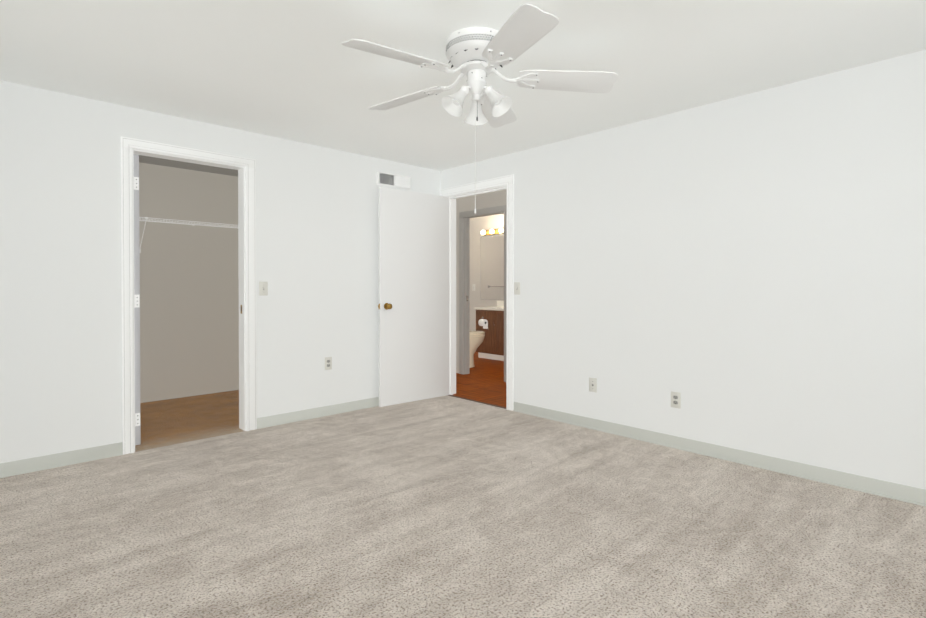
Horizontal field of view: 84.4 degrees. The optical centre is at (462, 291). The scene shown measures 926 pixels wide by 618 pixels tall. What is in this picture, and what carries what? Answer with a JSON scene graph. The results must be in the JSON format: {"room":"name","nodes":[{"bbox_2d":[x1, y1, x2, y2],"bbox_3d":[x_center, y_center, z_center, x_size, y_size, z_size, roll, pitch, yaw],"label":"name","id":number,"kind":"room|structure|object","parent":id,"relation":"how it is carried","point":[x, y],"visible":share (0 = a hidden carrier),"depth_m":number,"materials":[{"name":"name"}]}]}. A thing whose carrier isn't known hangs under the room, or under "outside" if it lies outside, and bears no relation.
{"room":"empty bedroom","nodes":[
{"label":"empty bedroom","id":0,"kind":"room"},
{"bbox_2d":[135,154,238,402],"bbox_3d":[-2.501,-0.090,4.817,2.550,2.440,1.730,0,1,-43],"label":"wall","id":1,"kind":"structure","parent":0,"point":[189,313],"depth_m":5.45,"materials":[{"name":"beige paint"}]},
{"bbox_2d":[139,217,237,252],"bbox_3d":[-2.916,-0.558,5.250,2.346,0.337,0.316,0,1,-43],"label":"shelf","id":2,"kind":"object","parent":1,"relation":"attached to","point":[146,219],"visible":0.38,"depth_m":5.19,"materials":[{"name":"white"}]},
{"bbox_2d":[135,390,242,451],"bbox_3d":[-2.425,1.161,4.748,2.350,0.058,1.750,0,1,-43],"label":"floor","id":3,"kind":"structure","parent":0,"point":[168,422],"depth_m":4.53,"materials":[{"name":"brown wood"}]},
{"bbox_2d":[0,80,439,462],"bbox_3d":[-1.723,-0.085,4.266,3.960,2.440,0.140,0,1,-43],"label":"wall","id":4,"kind":"structure","parent":0,"point":[317,206],"depth_m":3.53,"materials":[{"name":"paint"}]},
{"bbox_2d":[0,442,122,477],"bbox_3d":[-2.752,1.100,3.224,1.019,0.088,0.013,0,1,-43],"label":"baseboard","id":5,"kind":"structure","parent":4,"relation":"attached to","point":[18,467],"depth_m":3.33,"materials":[{"name":"grey wood"}]},
{"bbox_2d":[134,154,140,444],"bbox_3d":[-2.648,0.061,4.011,0.042,2.128,0.764,0,1,-43],"label":"closet door","id":6,"kind":"structure","parent":4,"relation":"in","point":[137,304],"depth_m":3.74,"materials":[{"name":"grey wood"}]},
{"bbox_2d":[121,136,256,454],"bbox_3d":[-2.089,0.028,3.930,0.938,2.221,0.157,0,1,-43],"label":"trim","id":7,"kind":"structure","parent":4,"relation":"attached to","point":[243,166],"depth_m":3.97,"materials":[{"name":"white paint"}]},
{"bbox_2d":[259,282,267,295],"bbox_3d":[-1.657,-0.025,4.247,0.072,0.116,0.018,0,1,-43],"label":"light switch","id":8,"kind":"object","parent":4,"relation":"attached to","point":[263,288],"visible":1,"depth_m":4.25,"materials":[{"name":"grey plastic"}]},
{"bbox_2d":[257,397,378,428],"bbox_3d":[-0.973,1.085,4.910,2.018,0.088,0.013,0,1,-43],"label":"baseboard","id":9,"kind":"structure","parent":4,"relation":"attached to","point":[263,422],"depth_m":4.58,"materials":[{"name":"grey wood"}]},
{"bbox_2d":[325,357,331,369],"bbox_3d":[-1.231,0.656,4.665,0.072,0.116,0.007,0,1,-43],"label":"outlet","id":10,"kind":"object","parent":4,"relation":"attached to","point":[328,363],"visible":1,"depth_m":4.66,"materials":[{"name":"grey plastic"}]},
{"bbox_2d":[376,171,410,189],"bbox_3d":[-0.690,-1.118,5.150,0.420,0.140,0.026,0,1,-43],"label":"air vent","id":11,"kind":"object","parent":4,"relation":"in","point":[393,180],"visible":1,"depth_m":5.15,"materials":[{"name":"white metal"}]},
{"bbox_2d":[378,187,448,406],"bbox_3d":[-0.486,0.052,5.221,0.875,2.128,0.181,0,1,-40],"label":"bathroom door","id":12,"kind":"structure","parent":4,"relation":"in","point":[413,263],"depth_m":5.18,"materials":[{"name":"white paint"}]},
{"bbox_2d":[0,395,925,617],"bbox_3d":[0.024,1.181,2.419,4.000,0.060,5.000,0,1,-43],"label":"floor carpet","id":13,"kind":"object","parent":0,"point":[447,506],"visible":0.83,"depth_m":2.46,"materials":[{"name":"beige carpet"}]},
{"bbox_2d":[0,0,925,170],"bbox_3d":[0.146,-1.356,4.339,7.450,0.100,8.250,0,1,-43],"label":"ceiling","id":14,"kind":"structure","parent":0,"point":[295,70],"depth_m":2.82,"materials":[{"name":"paint"}]},
{"bbox_2d":[341,3,617,213],"bbox_3d":[0.033,-0.846,2.625,1.370,0.890,1.393,0,1,-43],"label":"ceiling fan","id":15,"kind":"object","parent":14,"relation":"hanging from","point":[476,56],"visible":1,"depth_m":2.57,"materials":[{"name":"white metal"}]},
{"bbox_2d":[448,352,505,408],"bbox_3d":[0.634,1.141,6.753,2.850,0.064,4.850,0,1,-43],"label":"floor","id":16,"kind":"structure","parent":0,"point":[483,382],"depth_m":6.23,"materials":[{"name":"brown wood"}]},
{"bbox_2d":[470,331,484,367],"bbox_3d":[0.042,0.650,7.489,0.713,0.913,0.490,0,1,-43],"label":"toilet","id":17,"kind":"object","parent":16,"relation":"on","point":[477,338],"visible":0.31,"depth_m":7.43,"materials":[{"name":"beige ceramic"}]},
{"bbox_2d":[475,309,493,359],"bbox_3d":[0.568,0.698,8.475,0.566,0.800,0.475,0,1,-43],"label":"base cabinet","id":18,"kind":"object","parent":16,"relation":"on","point":[491,346],"depth_m":8.26,"materials":[{"name":"brown wood"}]},
{"bbox_2d":[478,317,487,328],"bbox_3d":[0.322,0.504,8.224,0.131,0.192,0.171,0,1,-43],"label":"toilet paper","id":19,"kind":"object","parent":18,"relation":"attached to","point":[482,321],"visible":1,"depth_m":8.19,"materials":[{"name":"white paper"}]},
{"bbox_2d":[482,305,503,308],"bbox_3d":[0.887,0.283,8.129,0.575,0.035,1.434,0,1,-43],"label":"countertop","id":20,"kind":"structure","parent":18,"relation":"on","point":[498,306],"depth_m":8.43,"materials":[{"name":"white stone"}]},
{"bbox_2d":[494,309,503,360],"bbox_3d":[0.890,0.701,8.136,0.566,0.800,0.460,0,1,-43],"label":"base cabinet","id":21,"kind":"object","parent":16,"relation":"on","point":[498,313],"depth_m":8.07,"materials":[{"name":"brown wood"}]},
{"bbox_2d":[456,189,506,372],"bbox_3d":[0.666,-0.090,4.815,0.004,2.440,2.210,0,1,-43],"label":"wall","id":22,"kind":"structure","parent":0,"point":[478,225],"depth_m":5.36,"materials":[{"name":"grey paint"}]},
{"bbox_2d":[480,235,503,299],"bbox_3d":[0.932,-0.413,8.489,0.008,1.112,1.792,0,1,-43],"label":"bathroom mirror","id":23,"kind":"object","parent":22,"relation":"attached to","point":[491,267],"visible":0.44,"depth_m":8.93,"materials":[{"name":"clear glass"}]},
{"bbox_2d":[481,228,503,235],"bbox_3d":[0.740,-1.034,8.591,0.138,0.090,1.240,0,1,-43],"label":"sconce","id":24,"kind":"object","parent":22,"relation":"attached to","point":[492,232],"visible":0.52,"depth_m":8.82,"materials":[{"name":"glass"}]},
{"bbox_2d":[440,50,925,489],"bbox_3d":[1.519,-0.081,3.826,0.120,2.440,5.240,0,1,-43],"label":"wall","id":25,"kind":"structure","parent":0,"point":[746,272],"depth_m":3.37,"materials":[{"name":"paint"}]},
{"bbox_2d":[440,174,513,410],"bbox_3d":[0.161,0.008,5.254,0.157,2.236,1.058,0,1,-43],"label":"trim","id":26,"kind":"structure","parent":25,"relation":"attached to","point":[505,182],"depth_m":5.55,"materials":[{"name":"white paint"}]},
{"bbox_2d":[514,282,519,294],"bbox_3d":[0.505,-0.030,4.795,0.018,0.116,0.072,0,1,-43],"label":"light switch","id":27,"kind":"object","parent":25,"relation":"attached to","point":[516,288],"visible":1,"depth_m":4.79,"materials":[{"name":"grey plastic"}]},
{"bbox_2d":[589,377,596,392],"bbox_3d":[1.071,0.770,4.213,0.007,0.116,0.072,0,1,-43],"label":"phone jack","id":28,"kind":"object","parent":25,"relation":"attached to","point":[592,384],"visible":1,"depth_m":4.21,"materials":[{"name":"grey plastic"}]},
{"bbox_2d":[671,391,680,408],"bbox_3d":[1.546,0.788,3.712,0.007,0.116,0.072,0,1,-43],"label":"outlet","id":29,"kind":"object","parent":25,"relation":"attached to","point":[675,399],"visible":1,"depth_m":3.71,"materials":[{"name":"grey plastic"}]},
{"bbox_2d":[513,402,925,506],"bbox_3d":[1.824,1.098,3.417,0.013,0.088,3.911,0,1,-43],"label":"baseboard","id":30,"kind":"structure","parent":25,"relation":"attached to","point":[900,492],"depth_m":3.36,"materials":[{"name":"grey wood"}]}
]}

